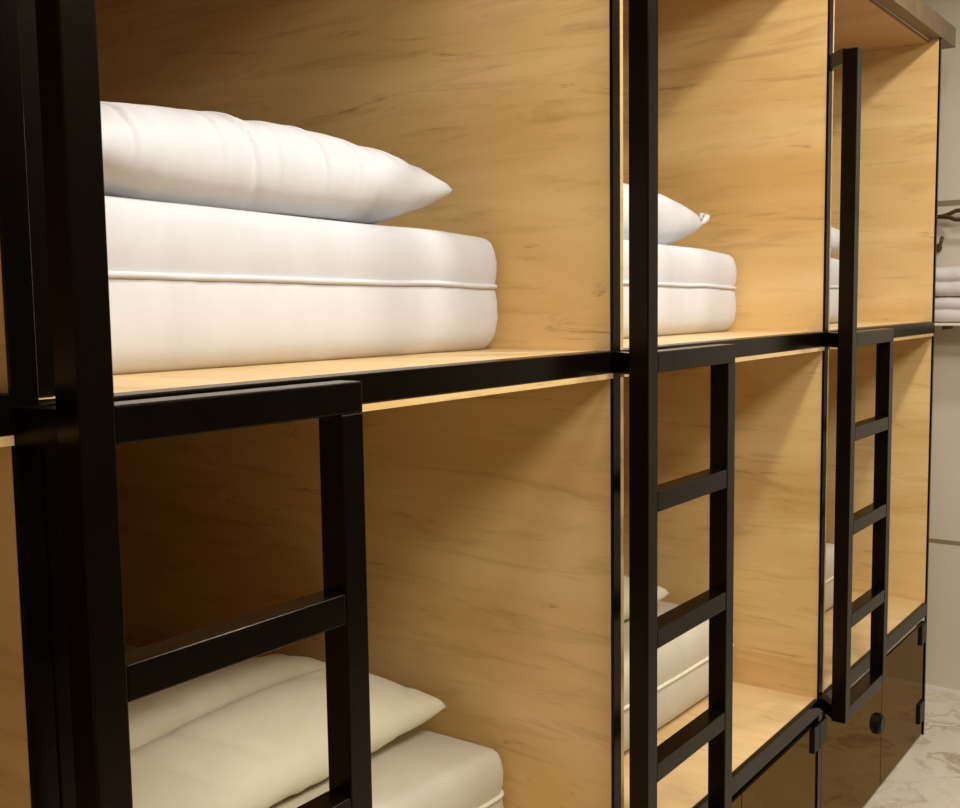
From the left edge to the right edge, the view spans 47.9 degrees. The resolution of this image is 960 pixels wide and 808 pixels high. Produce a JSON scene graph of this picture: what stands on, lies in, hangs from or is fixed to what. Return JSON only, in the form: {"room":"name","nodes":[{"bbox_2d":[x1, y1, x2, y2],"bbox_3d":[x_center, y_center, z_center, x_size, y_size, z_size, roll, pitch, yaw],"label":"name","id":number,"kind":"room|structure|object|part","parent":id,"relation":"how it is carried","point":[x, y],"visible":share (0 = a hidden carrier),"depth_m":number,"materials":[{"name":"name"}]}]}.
{"room":"dormitory","nodes":[
{"label":"dormitory","id":0,"kind":"room"},
{"bbox_2d":[850,676,959,807],"bbox_3d":[-0.238,1.491,1.581,5.000,0.080,7.005,3,7,36],"label":"floor","id":1,"kind":"structure","parent":0,"point":[927,775],"depth_m":3.66,"materials":[{"name":"beige stone"}]},
{"bbox_2d":[0,435,59,807],"bbox_3d":[-1.571,0.763,1.244,2.020,1.470,1.158,3,7,36],"label":"pod","id":2,"kind":"object","parent":1,"relation":"on","point":[29,777],"visible":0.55,"depth_m":1.05,"materials":[{"name":"brown wood"}]},
{"bbox_3d":[-1.581,0.037,1.167,2.008,0.010,1.115,3,7,36],"label":"ceiling panel","id":3,"kind":"part","parent":2,"relation":"part of","materials":[{"name":"brown wood"}]},
{"bbox_3d":[-1.249,0.482,1.671,2.014,0.981,0.012,3,7,36],"label":"panel","id":4,"kind":"part","parent":2,"relation":"part of","materials":[{"name":"brown wood"}]},
{"bbox_2d":[0,0,38,435],"bbox_3d":[-1.588,-0.498,1.124,2.024,1.064,1.158,3,7,36],"label":"pod","id":5,"kind":"object","parent":2,"relation":"on","point":[18,360],"visible":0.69,"depth_m":1.01,"materials":[{"name":"brown wood"}]},
{"bbox_3d":[-1.263,-0.526,1.576,2.014,0.968,0.012,3,7,36],"label":"panel","id":6,"kind":"part","parent":5,"relation":"part of","materials":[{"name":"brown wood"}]},
{"bbox_2d":[14,0,371,807],"bbox_3d":[-0.287,0.145,1.162,0.094,1.748,0.384,3,7,36],"label":"ladder","id":7,"kind":"object","parent":5,"relation":"attached to","point":[85,425],"visible":1,"depth_m":1.01,"materials":[{"name":"black metal"}]},
{"bbox_3d":[-0.362,0.163,1.013,0.038,1.742,0.038,3,7,36],"label":"grab post","id":8,"kind":"part","parent":7,"relation":"part of","materials":[{"name":"black metal"}]},
{"bbox_3d":[-0.253,0.005,1.151,0.037,0.037,0.339,3,7,36],"label":"rail","id":9,"kind":"part","parent":7,"relation":"part of","materials":[{"name":"black metal"}]},
{"bbox_2d":[41,373,620,807],"bbox_3d":[-0.888,0.672,2.173,2.021,1.458,1.155,3,7,36],"label":"pod","id":10,"kind":"object","parent":1,"relation":"on","point":[493,515],"visible":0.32,"depth_m":2.19,"materials":[{"name":"brown wood"}]},
{"bbox_2d":[125,644,503,807],"bbox_3d":[-0.958,0.782,2.244,1.740,0.242,1.078,3,7,36],"label":"mattress","id":11,"kind":"object","parent":10,"relation":"on","point":[419,768],"visible":0.23,"depth_m":2.06,"materials":[{"name":"beige fabric"}]},
{"bbox_2d":[128,654,447,807],"bbox_3d":[-0.498,0.621,1.995,0.514,0.140,0.834,3,7,36],"label":"pillow","id":12,"kind":"object","parent":11,"relation":"on","point":[250,733],"visible":0.71,"depth_m":1.92,"materials":[{"name":"beige fabric"}]},
{"bbox_2d":[18,0,619,405],"bbox_3d":[-0.905,-0.590,2.053,2.024,1.076,1.155,3,7,36],"label":"pod","id":13,"kind":"object","parent":10,"relation":"on","point":[512,105],"visible":0.53,"depth_m":2.05,"materials":[{"name":"brown wood"}]},
{"bbox_2d":[105,196,497,374],"bbox_3d":[-0.973,-0.220,2.150,1.739,0.241,1.078,3,7,36],"label":"mattress","id":14,"kind":"object","parent":13,"relation":"on","point":[191,286],"visible":0.77,"depth_m":1.64,"materials":[{"name":"white fabric"}]},
{"bbox_2d":[100,101,452,223],"bbox_3d":[-0.459,-0.384,1.774,0.450,0.162,0.780,3,7,36],"label":"pillow","id":15,"kind":"object","parent":14,"relation":"on","point":[152,153],"visible":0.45,"depth_m":1.61,"materials":[{"name":"white fabric"}]},
{"bbox_2d":[614,0,734,807],"bbox_3d":[0.364,0.052,2.048,0.094,1.748,0.377,3,7,36],"label":"ladder","id":16,"kind":"object","parent":13,"relation":"attached to","point":[649,763],"visible":1,"depth_m":1.93,"materials":[{"name":"black metal"}]},
{"bbox_3d":[0.287,0.070,1.896,0.038,1.742,0.038,3,7,36],"label":"grab post","id":17,"kind":"part","parent":16,"relation":"part of","materials":[{"name":"black metal"}]},
{"bbox_3d":[0.396,-0.088,2.034,0.037,0.037,0.339,3,7,36],"label":"rail","id":18,"kind":"part","parent":16,"relation":"part of","materials":[{"name":"black metal"}]},
{"bbox_3d":[-0.898,-0.048,2.096,2.008,0.010,1.113,3,7,36],"label":"ceiling panel","id":19,"kind":"part","parent":10,"relation":"part of","materials":[{"name":"brown wood"}]},
{"bbox_2d":[732,722,819,807],"bbox_3d":[-0.198,1.083,3.105,1.994,0.446,1.145,3,7,36],"label":"door","id":20,"kind":"structure","parent":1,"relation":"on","point":[788,781],"depth_m":2.81,"materials":[{"name":"brown wood"}]},
{"bbox_2d":[620,347,827,807],"bbox_3d":[-0.213,0.353,3.075,2.020,1.012,1.144,3,7,36],"label":"pod","id":21,"kind":"object","parent":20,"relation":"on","point":[781,397],"visible":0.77,"depth_m":2.99,"materials":[{"name":"brown wood"}]},
{"bbox_3d":[-0.548,0.388,2.621,2.018,0.969,0.014,3,7,36],"label":"panel","id":22,"kind":"part","parent":21,"relation":"part of","materials":[{"name":"brown wood"}]},
{"bbox_2d":[624,601,733,751],"bbox_3d":[-0.284,0.686,3.160,1.741,0.241,1.075,3,7,36],"label":"mattress","id":23,"kind":"object","parent":21,"relation":"on","point":[683,662],"visible":0.09,"depth_m":2.80,"materials":[{"name":"beige fabric"}]},
{"bbox_2d":[624,576,669,619],"bbox_3d":[0.122,0.541,2.869,0.460,0.132,0.780,3,7,36],"label":"pillow","id":24,"kind":"object","parent":23,"relation":"on","point":[661,592],"visible":0.03,"depth_m":2.94,"materials":[{"name":"beige fabric"}]},
{"bbox_3d":[-0.219,-0.145,3.019,2.008,0.010,1.102,3,7,36],"label":"ceiling panel","id":25,"kind":"part","parent":21,"relation":"part of","materials":[{"name":"brown wood"}]},
{"bbox_2d":[620,0,833,357],"bbox_3d":[-0.226,-0.687,2.975,2.024,1.076,1.144,3,7,36],"label":"pod","id":26,"kind":"object","parent":21,"relation":"on","point":[745,86],"visible":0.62,"depth_m":2.93,"materials":[{"name":"brown wood"}]},
{"bbox_3d":[-0.562,-0.619,2.526,2.018,0.980,0.014,3,7,36],"label":"panel","id":27,"kind":"part","parent":26,"relation":"part of","materials":[{"name":"brown wood"}]},
{"bbox_2d":[623,239,736,338],"bbox_3d":[-0.298,-0.316,3.066,1.741,0.242,1.075,3,7,36],"label":"mattress","id":28,"kind":"object","parent":26,"relation":"on","point":[696,286],"visible":0.12,"depth_m":2.75,"materials":[{"name":"white fabric"}]},
{"bbox_2d":[623,183,709,244],"bbox_3d":[0.190,-0.476,2.673,0.450,0.172,0.826,3,7,36],"label":"pillow","id":29,"kind":"object","parent":28,"relation":"on","point":[676,222],"visible":0.09,"depth_m":2.75,"materials":[{"name":"white fabric"}]},
{"bbox_2d":[819,47,893,723],"bbox_3d":[1.026,-0.043,2.947,0.094,1.748,0.377,3,7,36],"label":"ladder","id":30,"kind":"object","parent":26,"relation":"attached to","point":[845,702],"visible":1,"depth_m":2.83,"materials":[{"name":"black metal"}]},
{"bbox_3d":[0.948,-0.024,2.795,0.038,1.742,0.038,3,7,36],"label":"grab post","id":31,"kind":"part","parent":30,"relation":"part of","materials":[{"name":"black metal"}]},
{"bbox_3d":[1.058,-0.182,2.933,0.037,0.037,0.339,3,7,36],"label":"rail","id":32,"kind":"part","parent":30,"relation":"part of","materials":[{"name":"black metal"}]},
{"bbox_3d":[0.447,1.152,2.338,0.008,0.417,0.574,3,7,36],"label":"glass door","id":33,"kind":"part","parent":20,"relation":"part of","materials":[{"name":"glass"}]},
{"bbox_2d":[732,615,926,807],"bbox_3d":[0.482,0.986,4.029,1.994,0.446,1.157,3,7,36],"label":"locker","id":34,"kind":"object","parent":1,"relation":"on","point":[854,757],"visible":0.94,"depth_m":3.45,"materials":[{"name":"brown wood"}]},
{"bbox_3d":[1.122,1.056,3.256,0.008,0.417,0.574,3,7,36],"label":"glass door","id":35,"kind":"part","parent":34,"relation":"part of","materials":[{"name":"glass"}]},
{"bbox_2d":[822,333,933,711],"bbox_3d":[0.458,0.257,3.987,2.020,1.012,1.129,3,7,36],"label":"pod","id":36,"kind":"object","parent":34,"relation":"on","point":[913,356],"visible":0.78,"depth_m":3.88,"materials":[{"name":"brown wood"}]},
{"bbox_3d":[0.128,0.292,3.539,2.018,0.969,0.014,3,7,36],"label":"panel","id":37,"kind":"part","parent":36,"relation":"part of","materials":[{"name":"brown wood"}]},
{"bbox_2d":[825,543,833,610],"bbox_3d":[0.353,0.595,4.026,1.741,0.242,0.943,3,7,36],"label":"mattress","id":38,"kind":"object","parent":36,"relation":"on","point":[829,570],"visible":0.02,"depth_m":3.74,"materials":[{"name":"beige fabric"}]},
{"bbox_3d":[0.784,0.198,4.435,2.014,0.969,0.012,3,7,36],"label":"panel","id":39,"kind":"part","parent":36,"relation":"part of","materials":[{"name":"brown wood"}]},
{"bbox_3d":[0.456,-0.242,3.937,2.008,0.010,1.101,3,7,36],"label":"ceiling panel","id":40,"kind":"part","parent":36,"relation":"part of","materials":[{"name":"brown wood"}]},
{"bbox_2d":[828,0,955,337],"bbox_3d":[0.497,-0.790,3.958,2.024,1.076,1.305,3,7,36],"label":"pod","id":41,"kind":"object","parent":36,"relation":"on","point":[901,87],"visible":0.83,"depth_m":3.80,"materials":[{"name":"brown wood"}]},
{"bbox_3d":[0.114,-0.716,3.444,2.018,0.980,0.014,3,7,36],"label":"panel","id":42,"kind":"part","parent":41,"relation":"part of","materials":[{"name":"brown wood"}]},
{"bbox_2d":[830,258,838,323],"bbox_3d":[0.350,-0.408,3.947,1.740,0.242,0.983,3,7,36],"label":"mattress","id":43,"kind":"object","parent":41,"relation":"on","point":[834,266],"visible":0.02,"depth_m":3.64,"materials":[{"name":"white fabric"}]},
{"bbox_2d":[831,227,839,253],"bbox_3d":[0.909,-0.564,3.601,0.440,0.152,0.800,3,7,36],"label":"pillow","id":44,"kind":"object","parent":43,"relation":"on","point":[835,233],"visible":0.02,"depth_m":3.67,"materials":[{"name":"white fabric"}]},
{"bbox_3d":[0.425,-1.245,3.854,1.966,0.012,1.101,3,7,36],"label":"ceiling panel","id":45,"kind":"part","parent":41,"relation":"part of","materials":[{"name":"brown wood"}]},
{"bbox_3d":[1.277,1.021,3.444,0.018,0.068,0.068,3,7,36],"label":"door pull","id":46,"kind":"part","parent":34,"relation":"part of","materials":[{"name":"black plastic"}]},
{"bbox_3d":[1.447,1.010,3.697,0.008,0.417,0.514,3,7,36],"label":"glass door","id":47,"kind":"part","parent":34,"relation":"part of","materials":[{"name":"glass"}]},
{"bbox_2d":[865,0,959,690],"bbox_3d":[1.837,-0.341,4.287,5.000,3.000,0.100,3,7,36],"label":"wall","id":48,"kind":"structure","parent":0,"point":[943,607],"depth_m":4.27,"materials":[{"name":"beige paint"}]},
{"bbox_2d":[861,673,959,693],"bbox_3d":[2.021,1.160,4.245,4.520,0.014,0.004,3,7,36],"label":"baseboard","id":49,"kind":"structure","parent":48,"relation":"attached to","point":[926,685],"depth_m":4.36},
{"bbox_2d":[937,236,943,251],"bbox_3d":[1.785,-0.621,4.200,0.033,0.058,0.068,1,6,15],"label":"wall hook","id":50,"kind":"object","parent":48,"relation":"attached to","point":[939,246],"visible":0.75,"depth_m":4.17,"materials":[{"name":"brown wood"}]},
{"bbox_2d":[929,538,959,545],"bbox_3d":[2.014,0.559,4.189,4.520,0.016,0.002,3,7,36],"label":"trim","id":51,"kind":"structure","parent":48,"relation":"attached to","point":[930,539],"depth_m":4.31,"materials":[{"name":"wood"}]},
{"bbox_2d":[935,322,959,329],"bbox_3d":[1.923,-0.292,4.048,0.475,0.026,0.190,3,7,36],"label":"wall shelf","id":52,"kind":"object","parent":48,"relation":"attached to","point":[944,325],"visible":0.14,"depth_m":4.07,"materials":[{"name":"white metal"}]},
{"bbox_2d":[935,296,959,322],"bbox_3d":[1.921,-0.356,4.048,0.445,0.100,0.158,3,7,36],"label":"folded towel","id":53,"kind":"object","parent":52,"relation":"on","point":[947,309],"visible":0.71,"depth_m":4.07,"materials":[{"name":"white fabric"}]},
{"bbox_2d":[935,266,959,296],"bbox_3d":[1.917,-0.462,4.040,0.450,0.115,0.158,3,7,36],"label":"folded towel","id":54,"kind":"object","parent":53,"relation":"on","point":[947,278],"visible":0.66,"depth_m":4.07,"materials":[{"name":"white fabric"}]},
{"bbox_2d":[937,208,959,221],"bbox_3d":[1.925,-0.720,4.066,0.450,0.073,0.088,3,7,36],"label":"towel rail","id":55,"kind":"object","parent":48,"relation":"attached to","point":[947,215],"visible":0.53,"depth_m":4.14,"materials":[{"name":"brown wood"}]},
{"bbox_2d":[938,200,959,205],"bbox_3d":[1.995,-0.770,4.063,4.520,0.021,0.002,3,7,36],"label":"trim","id":56,"kind":"structure","parent":48,"relation":"attached to","point":[947,202],"depth_m":4.19,"materials":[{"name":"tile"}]}
]}

